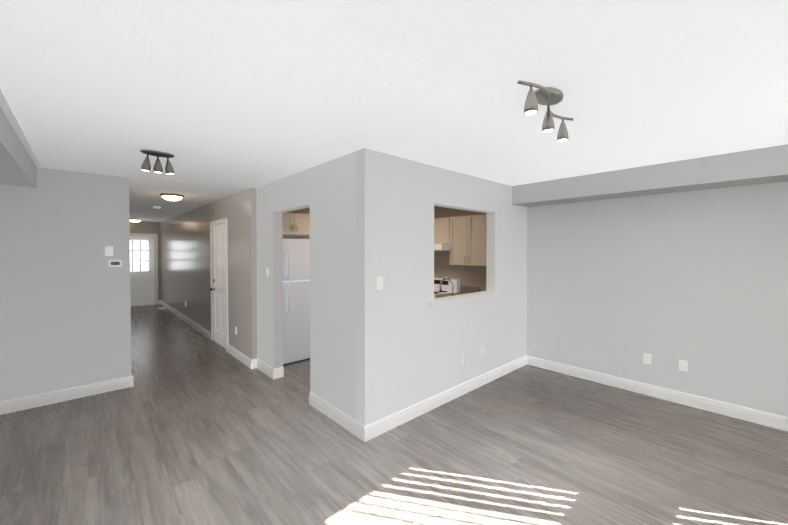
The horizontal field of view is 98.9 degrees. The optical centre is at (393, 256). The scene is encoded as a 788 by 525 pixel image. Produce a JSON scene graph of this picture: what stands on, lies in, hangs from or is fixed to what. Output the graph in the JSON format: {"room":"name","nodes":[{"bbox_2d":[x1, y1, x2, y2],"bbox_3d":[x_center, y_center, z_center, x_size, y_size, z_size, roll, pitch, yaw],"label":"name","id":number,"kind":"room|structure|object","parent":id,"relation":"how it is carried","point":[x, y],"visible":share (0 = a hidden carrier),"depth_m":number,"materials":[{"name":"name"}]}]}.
{"room":"empty living room","nodes":[
{"label":"empty living room","id":0,"kind":"room"},
{"bbox_2d":[0,167,131,401],"bbox_3d":[-3.866,0.316,3.300,2.020,2.440,0.120,-1,1,-42],"label":"wall","id":1,"kind":"structure","parent":0,"point":[65,309],"depth_m":3.56,"materials":[{"name":"grey paint"}]},
{"bbox_2d":[0,89,41,167],"bbox_3d":[-1.672,-0.870,1.310,0.040,0.004,5.750,-1,1,-42],"label":"trim","id":2,"kind":"structure","parent":1,"relation":"attached to","point":[8,113],"depth_m":2.31,"materials":[{"name":"white"}]},
{"bbox_2d":[0,377,127,414],"bbox_3d":[-3.758,1.475,3.326,1.830,0.122,0.016,-1,1,-42],"label":"baseboard","id":3,"kind":"structure","parent":1,"relation":"attached to","point":[24,403],"depth_m":3.55,"materials":[{"name":"white wood"}]},
{"bbox_2d":[105,246,112,255],"bbox_3d":[-3.211,-0.057,3.801,0.068,0.108,0.016,-1,1,-42],"label":"light switch","id":4,"kind":"object","parent":1,"relation":"attached to","point":[108,250],"visible":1,"depth_m":3.80,"materials":[{"name":"white plastic"}]},
{"bbox_2d":[109,260,121,266],"bbox_3d":[-3.172,0.082,3.834,0.112,0.074,0.024,-1,1,-42],"label":"thermostat","id":5,"kind":"object","parent":1,"relation":"attached to","point":[115,263],"visible":0.96,"depth_m":3.83,"materials":[{"name":"white plastic"}]},
{"bbox_2d":[128,374,132,386],"bbox_3d":[-5.460,1.422,6.572,0.016,0.122,7.106,-1,1,-42],"label":"baseboard","id":6,"kind":"structure","parent":1,"relation":"attached to","point":[130,379],"depth_m":3.94,"materials":[{"name":"white wood"}]},
{"bbox_2d":[130,221,160,304],"bbox_3d":[-7.378,0.213,9.715,1.450,2.440,0.150,-1,1,-42],"label":"wall","id":7,"kind":"structure","parent":0,"point":[143,227],"depth_m":9.91,"materials":[{"name":"grey paint"}]},
{"bbox_2d":[130,236,154,306],"bbox_3d":[-7.375,0.418,9.660,0.863,2.018,0.090,-1,1,-42],"label":"entry door","id":8,"kind":"structure","parent":7,"relation":"in","point":[142,270],"depth_m":9.75,"materials":[{"name":"white wood"}]},
{"bbox_2d":[130,233,157,304],"bbox_3d":[-7.349,0.389,9.631,0.995,2.090,0.016,-1,1,-42],"label":"door frame","id":9,"kind":"structure","parent":7,"relation":"attached to","point":[156,254],"depth_m":9.93,"materials":[{"name":"white wood"}]},
{"bbox_2d":[160,187,256,359],"bbox_3d":[-4.353,0.251,7.339,0.190,2.440,7.440,-1,1,-42],"label":"wall","id":10,"kind":"structure","parent":0,"point":[185,256],"depth_m":5.96,"materials":[{"name":"grey paint"}]},
{"bbox_2d":[160,300,210,339],"bbox_3d":[-5.104,1.399,8.009,0.040,0.122,5.465,-1,1,-42],"label":"baseboard","id":11,"kind":"structure","parent":10,"relation":"attached to","point":[203,331],"depth_m":7.30,"materials":[{"name":"white wood"}]},
{"bbox_2d":[210,223,225,348],"bbox_3d":[-2.932,0.478,5.640,0.103,2.028,0.798,-1,1,-42],"label":"hall door","id":12,"kind":"structure","parent":10,"relation":"in","point":[219,304],"depth_m":5.67,"materials":[{"name":"white wood"}]},
{"bbox_2d":[210,218,227,350],"bbox_3d":[-2.902,0.448,5.667,0.106,2.100,0.930,-1,1,-42],"label":"door frame","id":13,"kind":"structure","parent":10,"relation":"attached to","point":[221,221],"depth_m":5.33,"materials":[{"name":"white wood"}]},
{"bbox_2d":[227,344,275,378],"bbox_3d":[-2.052,1.452,4.739,0.086,0.122,1.602,-1,1,-42],"label":"baseboard","id":14,"kind":"structure","parent":10,"relation":"attached to","point":[255,363],"depth_m":4.56,"materials":[{"name":"white wood"}]},
{"bbox_2d":[283,207,309,238],"bbox_3d":[-1.137,0.273,5.983,2.730,2.440,0.100,-1,1,-42],"label":"wall","id":15,"kind":"structure","parent":0,"point":[304,211],"depth_m":5.52,"materials":[{"name":"beige paint"}]},
{"bbox_2d":[282,212,309,235],"bbox_3d":[-1.615,-0.494,5.183,0.800,0.320,0.408,-1,1,-42],"label":"upper cabinet","id":16,"kind":"object","parent":15,"relation":"attached to","point":[297,224],"visible":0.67,"depth_m":5.08,"materials":[{"name":"beige wood"}]},
{"bbox_2d":[256,151,355,419],"bbox_3d":[-1.049,0.308,3.775,0.120,2.440,2.280,-1,1,-42],"label":"wall","id":17,"kind":"structure","parent":0,"point":[325,192],"depth_m":3.31,"materials":[{"name":"grey paint"}]},
{"bbox_2d":[309,392,360,438],"bbox_3d":[-0.578,1.477,3.178,0.016,0.122,0.916,-1,1,-42],"label":"baseboard","id":18,"kind":"structure","parent":17,"relation":"attached to","point":[353,426],"depth_m":3.13,"materials":[{"name":"white wood"}]},
{"bbox_2d":[0,304,787,524],"bbox_3d":[-2.679,1.555,5.231,6.350,0.100,13.140,-1,1,-42],"label":"floor","id":19,"kind":"structure","parent":0,"point":[192,426],"depth_m":2.60,"materials":[{"name":"laminate"}]},
{"bbox_2d":[283,239,309,364],"bbox_3d":[-1.472,0.630,5.052,0.710,1.755,0.791,-1,1,-42],"label":"fridge","id":20,"kind":"object","parent":19,"relation":"on","point":[296,300],"visible":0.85,"depth_m":4.70,"materials":[{"name":"white metal"}]},
{"bbox_2d":[434,277,459,297],"bbox_3d":[0.582,0.939,5.587,0.718,1.120,0.730,-1,1,-42],"label":"range","id":21,"kind":"object","parent":19,"relation":"on","point":[446,286],"visible":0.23,"depth_m":5.60,"materials":[{"name":"white metal"}]},
{"bbox_2d":[436,277,479,297],"bbox_3d":[0.683,0.881,4.259,2.358,1.278,0.623,-1,1,-42],"label":"countertop","id":22,"kind":"structure","parent":19,"relation":"on","point":[466,289],"depth_m":3.86,"materials":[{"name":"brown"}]},
{"bbox_2d":[0,0,787,221],"bbox_3d":[-2.679,-0.985,5.190,6.350,0.100,13.140,-1,1,-42],"label":"ceiling","id":23,"kind":"structure","parent":0,"point":[219,99],"depth_m":1.72,"materials":[{"name":"white paint"}]},
{"bbox_2d":[0,107,36,187],"bbox_3d":[-2.104,-0.761,0.917,1.130,0.210,5.750,-1,1,-42],"label":"bulkhead","id":24,"kind":"object","parent":23,"relation":"attached to","point":[17,166],"visible":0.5,"depth_m":2.58,"materials":[{"name":"grey paint"}]},
{"bbox_2d":[130,219,141,222],"bbox_3d":[-6.954,-0.945,9.047,0.310,0.104,0.310,-1,1,-42],"label":"flush ceiling light","id":25,"kind":"object","parent":23,"relation":"attached to","point":[135,220],"visible":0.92,"depth_m":8.97,"materials":[{"name":"white glass"}]},
{"bbox_2d":[140,149,174,173],"bbox_3d":[-2.042,-0.811,2.917,0.252,0.175,0.120,-1,1,-42],"label":"ceiling spotlight","id":26,"kind":"object","parent":23,"relation":"attached to","point":[146,167],"visible":1,"depth_m":2.89,"materials":[{"name":"silver metal"}]},
{"bbox_2d":[160,193,183,201],"bbox_3d":[-3.379,-0.882,5.135,0.310,0.104,0.310,-1,1,-42],"label":"flush ceiling light","id":27,"kind":"object","parent":23,"relation":"attached to","point":[171,197],"visible":1,"depth_m":5.04,"materials":[{"name":"white glass"}]},
{"bbox_2d":[517,80,572,141],"bbox_3d":[0.847,-0.790,1.845,0.687,0.182,0.141,-1,1,-42],"label":"track light","id":28,"kind":"object","parent":23,"relation":"attached to","point":[545,96],"visible":1,"depth_m":1.81,"materials":[{"name":"silver metal"}]},
{"bbox_2d":[512,144,787,206],"bbox_3d":[2.718,-0.787,3.460,0.420,0.240,3.000,-1,1,-42],"label":"soffit","id":29,"kind":"structure","parent":23,"relation":"attached to","point":[756,166],"depth_m":3.28,"materials":[{"name":"grey paint"}]},
{"bbox_2d":[356,148,526,425],"bbox_3d":[0.768,0.308,3.810,2.850,2.440,0.120,-1,1,-42],"label":"wall","id":30,"kind":"structure","parent":0,"point":[412,347],"depth_m":3.25,"materials":[{"name":"grey paint"}]},
{"bbox_2d":[377,277,382,289],"bbox_3d":[-0.119,0.232,2.905,0.068,0.108,0.016,-1,1,-42],"label":"light switch","id":31,"kind":"object","parent":30,"relation":"attached to","point":[379,283],"visible":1,"depth_m":2.90,"materials":[{"name":"white plastic"}]},
{"bbox_2d":[360,356,527,441],"bbox_3d":[0.801,1.468,3.766,2.846,0.122,0.016,-1,1,-42],"label":"baseboard","id":32,"kind":"structure","parent":30,"relation":"attached to","point":[380,426],"depth_m":3.39,"materials":[{"name":"white wood"}]},
{"bbox_2d":[428,291,500,306],"bbox_3d":[0.779,0.468,3.812,1.294,0.040,0.195,-1,1,-42],"label":"sill","id":33,"kind":"structure","parent":30,"relation":"on","point":[458,298],"depth_m":3.71,"materials":[{"name":"grey paint"}]},
{"bbox_2d":[434,181,787,416],"bbox_3d":[1.967,0.293,4.722,0.150,2.440,6.150,-1,1,-42],"label":"wall","id":34,"kind":"structure","parent":0,"point":[697,280],"depth_m":3.58,"materials":[{"name":"grey paint"}]},
{"bbox_2d":[434,244,448,250],"bbox_3d":[0.667,-0.149,5.647,0.500,0.105,0.750,-1,1,-42],"label":"range hood","id":35,"kind":"object","parent":34,"relation":"attached to","point":[441,247],"visible":0.25,"depth_m":5.27,"materials":[{"name":"white metal"}]},
{"bbox_2d":[434,217,449,243],"bbox_3d":[0.720,-0.418,5.691,0.358,0.410,0.760,-1,1,-42],"label":"upper cabinet","id":36,"kind":"object","parent":34,"relation":"attached to","point":[441,230],"visible":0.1,"depth_m":5.43,"materials":[{"name":"beige wood"}]},
{"bbox_2d":[449,214,486,265],"bbox_3d":[1.211,-0.239,5.157,0.358,0.750,0.685,-1,1,-42],"label":"upper cabinet","id":37,"kind":"object","parent":34,"relation":"attached to","point":[467,240],"visible":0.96,"depth_m":5.04,"materials":[{"name":"beige wood"}]},
{"bbox_2d":[643,353,650,363],"bbox_3d":[2.792,1.129,3.714,0.008,0.108,0.068,-1,1,-42],"label":"electrical outlet","id":38,"kind":"object","parent":34,"relation":"attached to","point":[647,358],"visible":1,"depth_m":3.71,"materials":[{"name":"white plastic"}]},
{"bbox_2d":[525,355,787,430],"bbox_3d":[2.867,1.470,3.632,0.016,0.122,3.000,-1,1,-42],"label":"baseboard","id":39,"kind":"structure","parent":34,"relation":"attached to","point":[772,420],"depth_m":3.55,"materials":[{"name":"white wood"}]},
{"bbox_2d":[679,360,687,371],"bbox_3d":[2.994,1.133,3.490,0.014,0.108,0.068,-1,1,-42],"label":"electrical outlet","id":40,"kind":"object","parent":34,"relation":"attached to","point":[683,365],"visible":1,"depth_m":3.49,"materials":[{"name":"white plastic"}]}
]}

